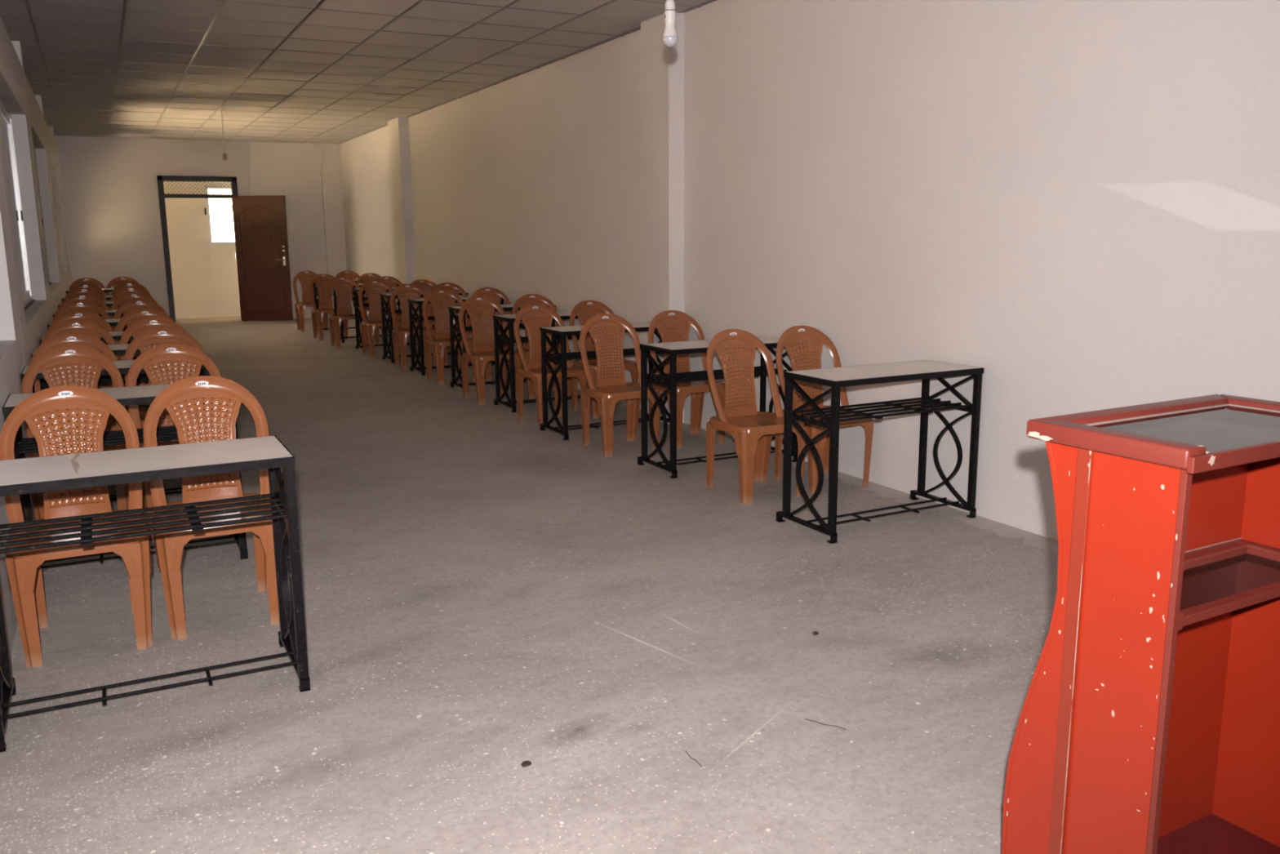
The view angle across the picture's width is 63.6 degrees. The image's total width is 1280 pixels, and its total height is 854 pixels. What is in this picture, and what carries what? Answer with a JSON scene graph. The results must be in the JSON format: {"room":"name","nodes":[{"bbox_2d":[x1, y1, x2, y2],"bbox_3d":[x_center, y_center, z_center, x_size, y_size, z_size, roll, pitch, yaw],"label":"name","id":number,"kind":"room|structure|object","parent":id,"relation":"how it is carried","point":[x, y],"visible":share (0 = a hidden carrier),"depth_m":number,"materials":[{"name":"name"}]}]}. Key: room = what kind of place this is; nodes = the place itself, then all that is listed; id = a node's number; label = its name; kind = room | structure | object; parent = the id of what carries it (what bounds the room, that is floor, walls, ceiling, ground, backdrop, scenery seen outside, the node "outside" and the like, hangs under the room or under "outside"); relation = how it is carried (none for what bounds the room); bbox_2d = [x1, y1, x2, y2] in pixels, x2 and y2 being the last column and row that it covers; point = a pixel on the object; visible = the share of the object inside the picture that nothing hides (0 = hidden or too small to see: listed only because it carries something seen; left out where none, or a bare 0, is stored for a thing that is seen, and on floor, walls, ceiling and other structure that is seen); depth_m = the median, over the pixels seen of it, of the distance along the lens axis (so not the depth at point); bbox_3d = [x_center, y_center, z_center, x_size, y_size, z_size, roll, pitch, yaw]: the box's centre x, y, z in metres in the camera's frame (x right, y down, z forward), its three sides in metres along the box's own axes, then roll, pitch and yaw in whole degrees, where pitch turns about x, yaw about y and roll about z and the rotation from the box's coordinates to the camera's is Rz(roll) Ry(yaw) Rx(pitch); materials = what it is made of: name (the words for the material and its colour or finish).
{"room":"classroom","nodes":[
{"label":"classroom","id":0,"kind":"room"},
{"bbox_2d":[0,16,71,659],"bbox_3d":[-4.340,-1.480,7.100,0.220,3.250,21.270,-6,12,-27],"label":"wall","id":1,"kind":"structure","parent":0,"point":[21,331],"depth_m":7.88,"materials":[{"name":"beige paint"}]},
{"bbox_2d":[0,98,35,311],"bbox_3d":[-4.303,-1.507,6.972,0.105,1.450,2.820,-6,12,-27],"label":"window","id":2,"kind":"structure","parent":1,"relation":"in","point":[6,115],"depth_m":7.92,"materials":[{"name":"white glass"}]},
{"bbox_2d":[34,148,51,285],"bbox_3d":[-5.979,-2.093,10.149,0.105,1.450,2.800,-6,12,-27],"label":"window","id":3,"kind":"structure","parent":1,"relation":"in","point":[34,148],"depth_m":11.34,"materials":[{"name":"white metal"}]},
{"bbox_2d":[54,135,252,318],"bbox_3d":[-7.794,-3.353,17.185,8.700,3.250,0.120,-6,12,-27],"label":"wall","id":4,"kind":"structure","parent":0,"point":[110,189],"depth_m":16.79,"materials":[{"name":"beige paint"}]},
{"bbox_2d":[156,175,293,323],"bbox_3d":[-7.007,-3.008,17.535,2.008,2.430,0.491,-3,11,-12],"label":"door","id":5,"kind":"structure","parent":4,"relation":"in","point":[260,222],"depth_m":17.53,"materials":[{"name":"brown wood"}]},
{"bbox_2d":[248,141,329,319],"bbox_3d":[-6.101,-3.410,17.988,1.160,3.040,0.040,-6,12,-27],"label":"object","id":6,"kind":"structure","parent":4,"relation":"attached to","point":[292,171],"depth_m":17.96,"materials":[{"name":"beige paint"}]},
{"bbox_2d":[319,143,346,315],"bbox_3d":[-5.408,-3.478,18.272,0.340,3.060,0.140,-6,12,-27],"label":"pillar","id":7,"kind":"structure","parent":4,"relation":"attached to","point":[330,153],"depth_m":18.14,"materials":[{"name":"beige paint"}]},
{"bbox_2d":[172,181,240,319],"bbox_3d":[-8.333,-3.542,18.206,8.700,3.250,0.160,-6,12,-27],"label":"wall","id":8,"kind":"structure","parent":0,"point":[193,295],"depth_m":18.48,"materials":[{"name":"beige paint"}]},
{"bbox_2d":[163,181,182,280],"bbox_3d":[-8.489,-3.469,18.040,0.760,1.830,0.030,-6,12,-27],"label":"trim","id":9,"kind":"structure","parent":8,"relation":"attached to","point":[171,203],"depth_m":18.18,"materials":[{"name":"beige paint"}]},
{"bbox_2d":[209,249,215,313],"bbox_3d":[-7.710,-2.621,18.615,0.006,1.280,0.016,-6,12,-27],"label":"trim","id":10,"kind":"structure","parent":8,"relation":"attached to","point":[210,250],"depth_m":18.61,"materials":[{"name":"beige paint"}]},
{"bbox_2d":[204,185,235,244],"bbox_3d":[-7.226,-3.828,18.686,1.230,1.040,0.130,-6,12,-27],"label":"window","id":11,"kind":"structure","parent":8,"relation":"in","point":[206,210],"depth_m":18.46,"materials":[{"name":"white metal"}]},
{"bbox_2d":[0,0,717,144],"bbox_3d":[-2.375,-3.074,7.843,4.430,0.061,21.270,-6,12,-27],"label":"ceiling","id":12,"kind":"structure","parent":0,"point":[336,72],"depth_m":9.08,"materials":[{"name":"grey tile"}]},
{"bbox_2d":[220,106,226,159],"bbox_3d":[-5.109,-3.600,12.633,0.048,0.640,0.047,-6,12,-27],"label":"holder","id":13,"kind":"object","parent":12,"relation":"hanging from","point":[224,157],"visible":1,"depth_m":12.65,"materials":[{"name":"silver metal"}]},
{"bbox_2d":[662,0,678,47],"bbox_3d":[0.111,-1.867,3.839,0.061,0.865,0.061,-6,12,-27],"label":"hanging bulb","id":14,"kind":"object","parent":12,"relation":"hanging from","point":[669,37],"visible":1,"depth_m":3.89,"materials":[{"name":"grey"}]},
{"bbox_2d":[0,315,1058,853],"bbox_3d":[-2.606,-0.132,8.980,4.750,0.120,22.520,-6,12,-27],"label":"floor","id":15,"kind":"structure","parent":0,"point":[486,592],"depth_m":3.60,"materials":[{"name":"grey concrete"}]},
{"bbox_2d":[30,333,117,496],"bbox_3d":[-3.151,-0.054,5.811,0.454,0.908,0.484,-6,12,-28],"label":"plastic chair","id":16,"kind":"object","parent":15,"relation":"on","point":[72,339],"visible":0.12,"depth_m":5.91,"materials":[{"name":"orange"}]},
{"bbox_2d":[22,346,128,519],"bbox_3d":[-2.783,0.074,5.113,0.454,0.908,0.484,-6,12,-26],"label":"plastic chair","id":17,"kind":"object","parent":15,"relation":"on","point":[63,357],"visible":0.34,"depth_m":5.20,"materials":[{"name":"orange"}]},
{"bbox_2d":[0,385,151,667],"bbox_3d":[-2.032,0.330,3.729,0.454,0.908,0.484,-6,12,-27],"label":"plastic chair","id":18,"kind":"object","parent":15,"relation":"on","point":[24,568],"visible":0.63,"depth_m":3.78,"materials":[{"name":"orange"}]},
{"bbox_2d":[40,320,118,418],"bbox_3d":[-3.620,-0.221,6.713,0.454,0.908,0.484,-6,12,-28],"label":"plastic chair","id":19,"kind":"object","parent":15,"relation":"on","point":[94,330],"visible":0.12,"depth_m":6.84,"materials":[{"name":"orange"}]},
{"bbox_2d":[47,311,115,388],"bbox_3d":[-4.086,-0.381,7.583,0.454,0.908,0.484,-6,12,-26],"label":"plastic chair","id":20,"kind":"object","parent":15,"relation":"on","point":[90,317],"visible":0.08,"depth_m":7.70,"materials":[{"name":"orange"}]},
{"bbox_2d":[53,301,112,328],"bbox_3d":[-4.721,-0.603,8.788,0.454,0.908,0.484,-6,12,-28],"label":"plastic chair","id":21,"kind":"object","parent":15,"relation":"on","point":[86,306],"visible":0.14,"depth_m":8.91,"materials":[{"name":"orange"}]},
{"bbox_2d":[58,293,111,319],"bbox_3d":[-5.312,-0.809,9.905,0.454,0.908,0.484,-6,12,-26],"label":"plastic chair","id":22,"kind":"object","parent":15,"relation":"on","point":[79,297],"visible":0.09,"depth_m":10.03,"materials":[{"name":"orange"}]},
{"bbox_2d":[62,287,109,342],"bbox_3d":[-5.940,-1.030,11.102,0.454,0.908,0.484,-6,12,-26],"label":"plastic chair","id":23,"kind":"object","parent":15,"relation":"on","point":[79,291],"visible":0.12,"depth_m":11.23,"materials":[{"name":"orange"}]},
{"bbox_2d":[61,295,111,302],"bbox_3d":[-6.159,-1.126,11.977,0.888,0.776,0.449,-6,12,-27],"label":"school desk","id":24,"kind":"object","parent":15,"relation":"on","point":[108,297],"visible":0.04,"depth_m":11.73,"materials":[{"name":"grey wood"}]},
{"bbox_2d":[66,283,108,327],"bbox_3d":[-6.453,-1.211,12.082,0.454,0.908,0.484,-6,12,-26],"label":"plastic chair","id":25,"kind":"object","parent":15,"relation":"on","point":[79,286],"visible":0.08,"depth_m":12.21,"materials":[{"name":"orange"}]},
{"bbox_2d":[69,277,106,318],"bbox_3d":[-7.412,-1.543,13.885,0.454,0.908,0.484,-6,12,-25],"label":"plastic chair","id":26,"kind":"object","parent":15,"relation":"on","point":[84,280],"visible":0.07,"depth_m":14.00,"materials":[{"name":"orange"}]},
{"bbox_2d":[57,301,119,308],"bbox_3d":[-5.560,-0.916,10.842,0.888,0.776,0.449,-6,12,-27],"label":"school desk","id":27,"kind":"object","parent":15,"relation":"on","point":[108,304],"visible":0.02,"depth_m":10.60,"materials":[{"name":"grey wood"}]},
{"bbox_2d":[53,309,125,331],"bbox_3d":[-4.915,-0.691,9.620,0.888,0.776,0.449,-6,12,-26],"label":"school desk","id":28,"kind":"object","parent":15,"relation":"on","point":[110,313],"visible":0.04,"depth_m":9.40,"materials":[{"name":"grey wood"}]},
{"bbox_2d":[65,288,113,293],"bbox_3d":[-7.035,-1.432,13.635,0.888,0.776,0.449,-6,12,-26],"label":"school desk","id":29,"kind":"object","parent":15,"relation":"on","point":[105,290],"visible":0.04,"depth_m":13.40,"materials":[{"name":"black wood"}]},
{"bbox_2d":[47,318,149,407],"bbox_3d":[-4.354,-0.495,8.555,0.888,0.776,0.449,-6,12,-27],"label":"school desk","id":30,"kind":"object","parent":15,"relation":"on","point":[111,322],"visible":0.02,"depth_m":8.37,"materials":[{"name":"grey wood"}]},
{"bbox_2d":[39,330,185,370],"bbox_3d":[-3.750,-0.284,7.412,0.888,0.776,0.449,-6,12,-26],"label":"school desk","id":31,"kind":"object","parent":15,"relation":"on","point":[116,335],"visible":0.06,"depth_m":7.20,"materials":[{"name":"grey wood"}]},
{"bbox_2d":[31,342,195,390],"bbox_3d":[-3.280,-0.120,6.521,0.888,0.776,0.449,-6,12,-27],"label":"school desk","id":32,"kind":"object","parent":15,"relation":"on","point":[121,348],"visible":0.08,"depth_m":6.38,"materials":[{"name":"black wood"}]},
{"bbox_2d":[20,359,213,506],"bbox_3d":[-2.824,0.040,5.657,0.888,0.776,0.449,-6,12,-27],"label":"school desk","id":33,"kind":"object","parent":15,"relation":"on","point":[123,366],"visible":0.02,"depth_m":5.55,"materials":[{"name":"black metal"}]},
{"bbox_2d":[106,276,138,328],"bbox_3d":[-7.028,-1.591,14.125,0.454,0.908,0.484,-6,12,-28],"label":"plastic chair","id":34,"kind":"object","parent":15,"relation":"on","point":[115,282],"visible":0.09,"depth_m":14.20,"materials":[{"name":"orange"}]},
{"bbox_2d":[2,383,248,568],"bbox_3d":[-2.292,0.226,4.649,0.888,0.776,0.449,-6,12,-27],"label":"school desk","id":35,"kind":"object","parent":15,"relation":"on","point":[143,394],"visible":0.31,"depth_m":4.55,"materials":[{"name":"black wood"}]},
{"bbox_2d":[110,282,149,316],"bbox_3d":[-6.091,-1.273,12.399,0.454,0.908,0.484,-6,12,-27],"label":"plastic chair","id":36,"kind":"object","parent":15,"relation":"on","point":[116,288],"visible":0.06,"depth_m":12.50,"materials":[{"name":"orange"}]},
{"bbox_2d":[109,286,152,329],"bbox_3d":[-5.500,-1.059,11.238,0.454,0.908,0.484,-6,12,-26],"label":"plastic chair","id":37,"kind":"object","parent":15,"relation":"on","point":[123,291],"visible":0.1,"depth_m":11.33,"materials":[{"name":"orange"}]},
{"bbox_2d":[111,292,158,341],"bbox_3d":[-4.892,-0.846,10.086,0.454,0.908,0.484,-6,12,-28],"label":"plastic chair","id":38,"kind":"object","parent":15,"relation":"on","point":[126,297],"visible":0.09,"depth_m":10.17,"materials":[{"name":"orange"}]},
{"bbox_2d":[112,299,166,357],"bbox_3d":[-4.306,-0.642,8.977,0.454,0.908,0.484,-6,12,-27],"label":"plastic chair","id":39,"kind":"object","parent":15,"relation":"on","point":[127,307],"visible":0.1,"depth_m":9.07,"materials":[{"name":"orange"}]},
{"bbox_2d":[115,308,174,386],"bbox_3d":[-3.678,-0.421,7.780,0.454,0.908,0.484,-6,12,-28],"label":"plastic chair","id":40,"kind":"object","parent":15,"relation":"on","point":[132,317],"visible":0.1,"depth_m":7.86,"materials":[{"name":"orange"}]},
{"bbox_2d":[119,317,186,413],"bbox_3d":[-3.208,-0.259,6.901,0.454,0.908,0.484,-6,12,-26],"label":"plastic chair","id":41,"kind":"object","parent":15,"relation":"on","point":[138,327],"visible":0.11,"depth_m":6.98,"materials":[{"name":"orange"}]},
{"bbox_2d":[0,435,310,751],"bbox_3d":[-1.568,0.478,3.279,0.888,0.776,0.449,-6,12,-27],"label":"school desk","id":42,"kind":"object","parent":15,"relation":"on","point":[113,467],"visible":1,"depth_m":3.23,"materials":[{"name":"black metal"}]},
{"bbox_2d":[124,328,205,478],"bbox_3d":[-2.783,-0.113,6.110,0.454,0.908,0.484,-6,12,-25],"label":"plastic chair","id":43,"kind":"object","parent":15,"relation":"on","point":[157,336],"visible":0.09,"depth_m":6.20,"materials":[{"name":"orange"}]},
{"bbox_2d":[125,343,224,541],"bbox_3d":[-2.308,0.057,5.189,0.454,0.908,0.484,-6,12,-26],"label":"plastic chair","id":44,"kind":"object","parent":15,"relation":"on","point":[163,354],"visible":0.33,"depth_m":5.28,"materials":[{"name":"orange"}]},
{"bbox_2d":[143,375,279,639],"bbox_3d":[-1.633,0.282,3.966,0.454,0.908,0.484,-6,12,-25],"label":"plastic chair","id":45,"kind":"object","parent":15,"relation":"on","point":[198,390],"visible":0.61,"depth_m":4.04,"materials":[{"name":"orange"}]},
{"bbox_2d":[293,271,327,332],"bbox_3d":[-5.090,-1.947,15.942,0.454,0.908,0.484,-6,12,-25],"label":"plastic chair","id":46,"kind":"object","parent":15,"relation":"on","point":[306,277],"visible":0.64,"depth_m":16.01,"materials":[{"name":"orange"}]},
{"bbox_2d":[309,274,347,341],"bbox_3d":[-4.407,-1.701,14.606,0.454,0.908,0.484,-6,12,-28],"label":"plastic chair","id":47,"kind":"object","parent":15,"relation":"on","point":[317,314],"visible":0.66,"depth_m":14.67,"materials":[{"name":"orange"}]},
{"bbox_2d":[312,279,381,331],"bbox_3d":[-4.457,-1.847,15.744,0.940,0.776,0.449,-6,12,-26],"label":"school desk","id":48,"kind":"object","parent":15,"relation":"on","point":[315,289],"visible":0.12,"depth_m":15.60,"materials":[{"name":"black metal"}]},
{"bbox_2d":[326,276,368,349],"bbox_3d":[-3.835,-1.501,13.524,0.454,0.908,0.484,-6,12,-26],"label":"plastic chair","id":49,"kind":"object","parent":15,"relation":"on","point":[347,312],"visible":0.84,"depth_m":13.61,"materials":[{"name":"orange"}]},
{"bbox_2d":[335,270,364,332],"bbox_3d":[-4.449,-1.944,15.903,0.454,0.908,0.484,-6,12,-25],"label":"plastic chair","id":50,"kind":"object","parent":15,"relation":"on","point":[350,274],"visible":0.22,"depth_m":16.02,"materials":[{"name":"red plastic"}]},
{"bbox_2d":[333,283,408,342],"bbox_3d":[-3.774,-1.611,14.464,0.940,0.776,0.449,-6,12,-27],"label":"school desk","id":51,"kind":"object","parent":15,"relation":"on","point":[342,338],"visible":0.2,"depth_m":14.30,"materials":[{"name":"black metal"}]},
{"bbox_2d":[356,272,388,334],"bbox_3d":[-3.815,-1.747,14.830,0.454,0.908,0.484,-5,12,-24],"label":"plastic chair","id":52,"kind":"object","parent":15,"relation":"on","point":[364,277],"visible":0.08,"depth_m":14.91,"materials":[{"name":"red plastic"}]},
{"bbox_2d":[358,280,401,358],"bbox_3d":[-3.140,-1.314,12.505,0.454,0.908,0.484,-6,12,-27],"label":"plastic chair","id":53,"kind":"object","parent":15,"relation":"on","point":[368,327],"visible":0.71,"depth_m":12.58,"materials":[{"name":"red plastic"}]},
{"bbox_2d":[372,275,408,347],"bbox_3d":[-3.274,-1.530,13.655,0.454,0.908,0.484,-6,12,-28],"label":"plastic chair","id":54,"kind":"object","parent":15,"relation":"on","point":[388,280],"visible":0.13,"depth_m":13.78,"materials":[{"name":"red plastic"}]},
{"bbox_2d":[352,287,435,348],"bbox_3d":[-3.180,-1.408,13.360,0.940,0.776,0.449,-6,12,-27],"label":"school desk","id":55,"kind":"object","parent":15,"relation":"on","point":[358,335],"visible":0.34,"depth_m":13.22,"materials":[{"name":"black metal"}]},
{"bbox_2d":[390,284,435,369],"bbox_3d":[-2.507,-1.119,11.443,0.454,0.908,0.484,-5,12,-25],"label":"plastic chair","id":56,"kind":"object","parent":15,"relation":"on","point":[399,335],"visible":0.69,"depth_m":11.52,"materials":[{"name":"red plastic"}]},
{"bbox_2d":[380,292,468,363],"bbox_3d":[-2.537,-1.191,12.186,0.940,0.776,0.449,-6,12,-26],"label":"school desk","id":57,"kind":"object","parent":15,"relation":"on","point":[384,311],"visible":0.47,"depth_m":11.98,"materials":[{"name":"black metal"}]},
{"bbox_2d":[408,279,450,356],"bbox_3d":[-2.588,-1.342,12.631,0.454,0.908,0.484,-6,12,-27],"label":"plastic chair","id":58,"kind":"object","parent":15,"relation":"on","point":[424,284],"visible":0.17,"depth_m":12.74,"materials":[{"name":"red plastic"}]},
{"bbox_2d":[422,288,475,385],"bbox_3d":[-1.899,-0.909,10.302,0.454,0.908,0.484,-6,12,-28],"label":"plastic chair","id":59,"kind":"object","parent":15,"relation":"on","point":[442,340],"visible":0.82,"depth_m":10.37,"materials":[{"name":"red plastic"}]},
{"bbox_2d":[430,282,472,365],"bbox_3d":[-2.107,-1.166,11.680,0.454,0.908,0.484,-5,12,-25],"label":"plastic chair","id":60,"kind":"object","parent":15,"relation":"on","point":[453,287],"visible":0.18,"depth_m":11.79,"materials":[{"name":"red plastic"}]},
{"bbox_2d":[407,296,503,375],"bbox_3d":[-1.978,-1.000,11.148,0.940,0.776,0.449,-6,12,-27],"label":"school desk","id":61,"kind":"object","parent":15,"relation":"on","point":[412,318],"visible":0.54,"depth_m":10.93,"materials":[{"name":"black metal"}]},
{"bbox_2d":[458,296,521,404],"bbox_3d":[-1.327,-0.688,9.109,0.454,0.908,0.484,-7,12,-30],"label":"plastic chair","id":62,"kind":"object","parent":15,"relation":"on","point":[480,355],"visible":0.88,"depth_m":9.18,"materials":[{"name":"red plastic"}]},
{"bbox_2d":[471,287,524,380],"bbox_3d":[-1.474,-0.965,10.585,0.454,0.908,0.484,-6,12,-28],"label":"plastic chair","id":63,"kind":"object","parent":15,"relation":"on","point":[496,295],"visible":0.23,"depth_m":10.70,"materials":[{"name":"red plastic"}]},
{"bbox_2d":[448,304,555,388],"bbox_3d":[-1.320,-0.776,9.932,0.940,0.776,0.449,-6,12,-27],"label":"school desk","id":64,"kind":"object","parent":15,"relation":"on","point":[453,329],"visible":0.36,"depth_m":9.78,"materials":[{"name":"black metal"}]},
{"bbox_2d":[520,760,531,767],"bbox_3d":[-0.316,0.935,2.866,0.030,0.013,0.020,-6,12,-27],"label":"scrap","id":65,"kind":"object","parent":15,"relation":"on","point":[525,763],"visible":1,"depth_m":2.86,"materials":[{"name":"grey"}]},
{"bbox_2d":[511,293,572,399],"bbox_3d":[-0.896,-0.739,9.362,0.454,0.908,0.484,-5,12,-24],"label":"plastic chair","id":66,"kind":"object","parent":15,"relation":"on","point":[529,299],"visible":0.19,"depth_m":9.44,"materials":[{"name":"red plastic"}]},
{"bbox_2d":[514,304,586,428],"bbox_3d":[-0.702,-0.484,7.999,0.454,0.908,0.484,-7,13,-32],"label":"plastic chair","id":67,"kind":"object","parent":15,"relation":"on","point":[534,371],"visible":0.77,"depth_m":8.06,"materials":[{"name":"red plastic"}]},
{"bbox_2d":[492,311,612,412],"bbox_3d":[-0.747,-0.580,8.868,0.940,0.776,0.449,-6,12,-27],"label":"school desk","id":68,"kind":"object","parent":15,"relation":"on","point":[510,342],"visible":0.52,"depth_m":8.65,"materials":[{"name":"black metal"}]},
{"bbox_2d":[569,300,638,417],"bbox_3d":[-0.305,-0.566,8.422,0.454,0.908,0.484,-6,12,-29],"label":"plastic chair","id":69,"kind":"object","parent":15,"relation":"on","point":[586,307],"visible":0.35,"depth_m":8.48,"materials":[{"name":"red plastic"}]},
{"bbox_2d":[539,321,676,439],"bbox_3d":[-0.235,-0.364,7.705,0.940,0.776,0.449,-6,12,-27],"label":"school desk","id":70,"kind":"object","parent":15,"relation":"on","point":[563,331],"visible":0.56,"depth_m":7.51,"materials":[{"name":"black metal"}]},
{"bbox_2d":[579,313,661,457],"bbox_3d":[-0.144,-0.299,6.998,0.454,0.908,0.484,-5,12,-25],"label":"plastic chair","id":71,"kind":"object","parent":15,"relation":"on","point":[608,390],"visible":0.98,"depth_m":7.09,"materials":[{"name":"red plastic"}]},
{"bbox_2d":[648,310,724,448],"bbox_3d":[0.323,-0.349,7.247,0.454,0.908,0.484,-6,12,-25],"label":"plastic chair","id":72,"kind":"object","parent":15,"relation":"on","point":[697,389],"visible":0.58,"depth_m":7.34,"materials":[{"name":"red plastic"}]},
{"bbox_2d":[637,336,799,478],"bbox_3d":[0.499,-0.150,6.540,0.940,0.776,0.449,-6,12,-28],"label":"school desk","id":73,"kind":"object","parent":15,"relation":"on","point":[670,380],"visible":0.62,"depth_m":6.38,"materials":[{"name":"black metal"}]},
{"bbox_2d":[706,328,807,504],"bbox_3d":[0.638,-0.078,5.791,0.454,0.908,0.484,-6,12,-27],"label":"plastic chair","id":74,"kind":"object","parent":15,"relation":"on","point":[752,430],"visible":0.95,"depth_m":5.87,"materials":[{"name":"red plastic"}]},
{"bbox_2d":[774,325,874,494],"bbox_3d":[1.053,-0.116,5.980,0.454,0.908,0.484,-6,12,-26],"label":"plastic chair","id":75,"kind":"object","parent":15,"relation":"on","point":[805,335],"visible":0.56,"depth_m":6.06,"materials":[{"name":"red plastic"}]},
{"bbox_2d":[804,718,845,728],"bbox_3d":[0.554,0.890,3.094,0.130,0.002,0.009,5,12,29],"label":"thread","id":76,"kind":"object","parent":15,"relation":"on","point":[805,718],"visible":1,"depth_m":3.09},
{"bbox_2d":[776,360,984,543],"bbox_3d":[1.210,0.092,5.224,0.940,0.776,0.449,-6,12,-28],"label":"school desk","id":77,"kind":"object","parent":15,"relation":"on","point":[836,378],"visible":1,"depth_m":5.13,"materials":[{"name":"metal"}]},
{"bbox_2d":[1001,394,1279,853],"bbox_3d":[1.134,0.513,2.160,0.639,1.084,0.365,-6,12,-29],"label":"lectern","id":78,"kind":"object","parent":15,"relation":"on","point":[1148,722],"visible":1,"depth_m":2.05,"materials":[{"name":"red paint"}]},
{"bbox_2d":[1179,581,1279,626],"bbox_3d":[1.197,0.329,2.007,0.564,0.019,0.026,-6,12,-29],"label":"shelf","id":79,"kind":"object","parent":78,"relation":"attached to","point":[1208,609],"depth_m":1.96,"materials":[{"name":"red wood"}]},
{"bbox_2d":[339,0,1279,540],"bbox_3d":[-0.310,-1.895,9.151,0.200,3.250,21.270,-6,12,-27],"label":"wall","id":80,"kind":"structure","parent":0,"point":[1074,203],"depth_m":5.47,"materials":[{"name":"beige paint"}]},
{"bbox_2d":[387,117,416,339],"bbox_3d":[-3.329,-2.789,14.530,0.155,3.060,0.570,-6,12,-27],"label":"pillar","id":81,"kind":"structure","parent":80,"relation":"attached to","point":[398,127],"depth_m":14.30,"materials":[{"name":"beige paint"}]},
{"bbox_2d":[640,13,684,423],"bbox_3d":[0.177,-1.567,7.904,0.140,3.060,0.432,-6,12,-27],"label":"pillar","id":82,"kind":"structure","parent":80,"relation":"attached to","point":[662,66],"depth_m":7.74,"materials":[{"name":"beige paint"}]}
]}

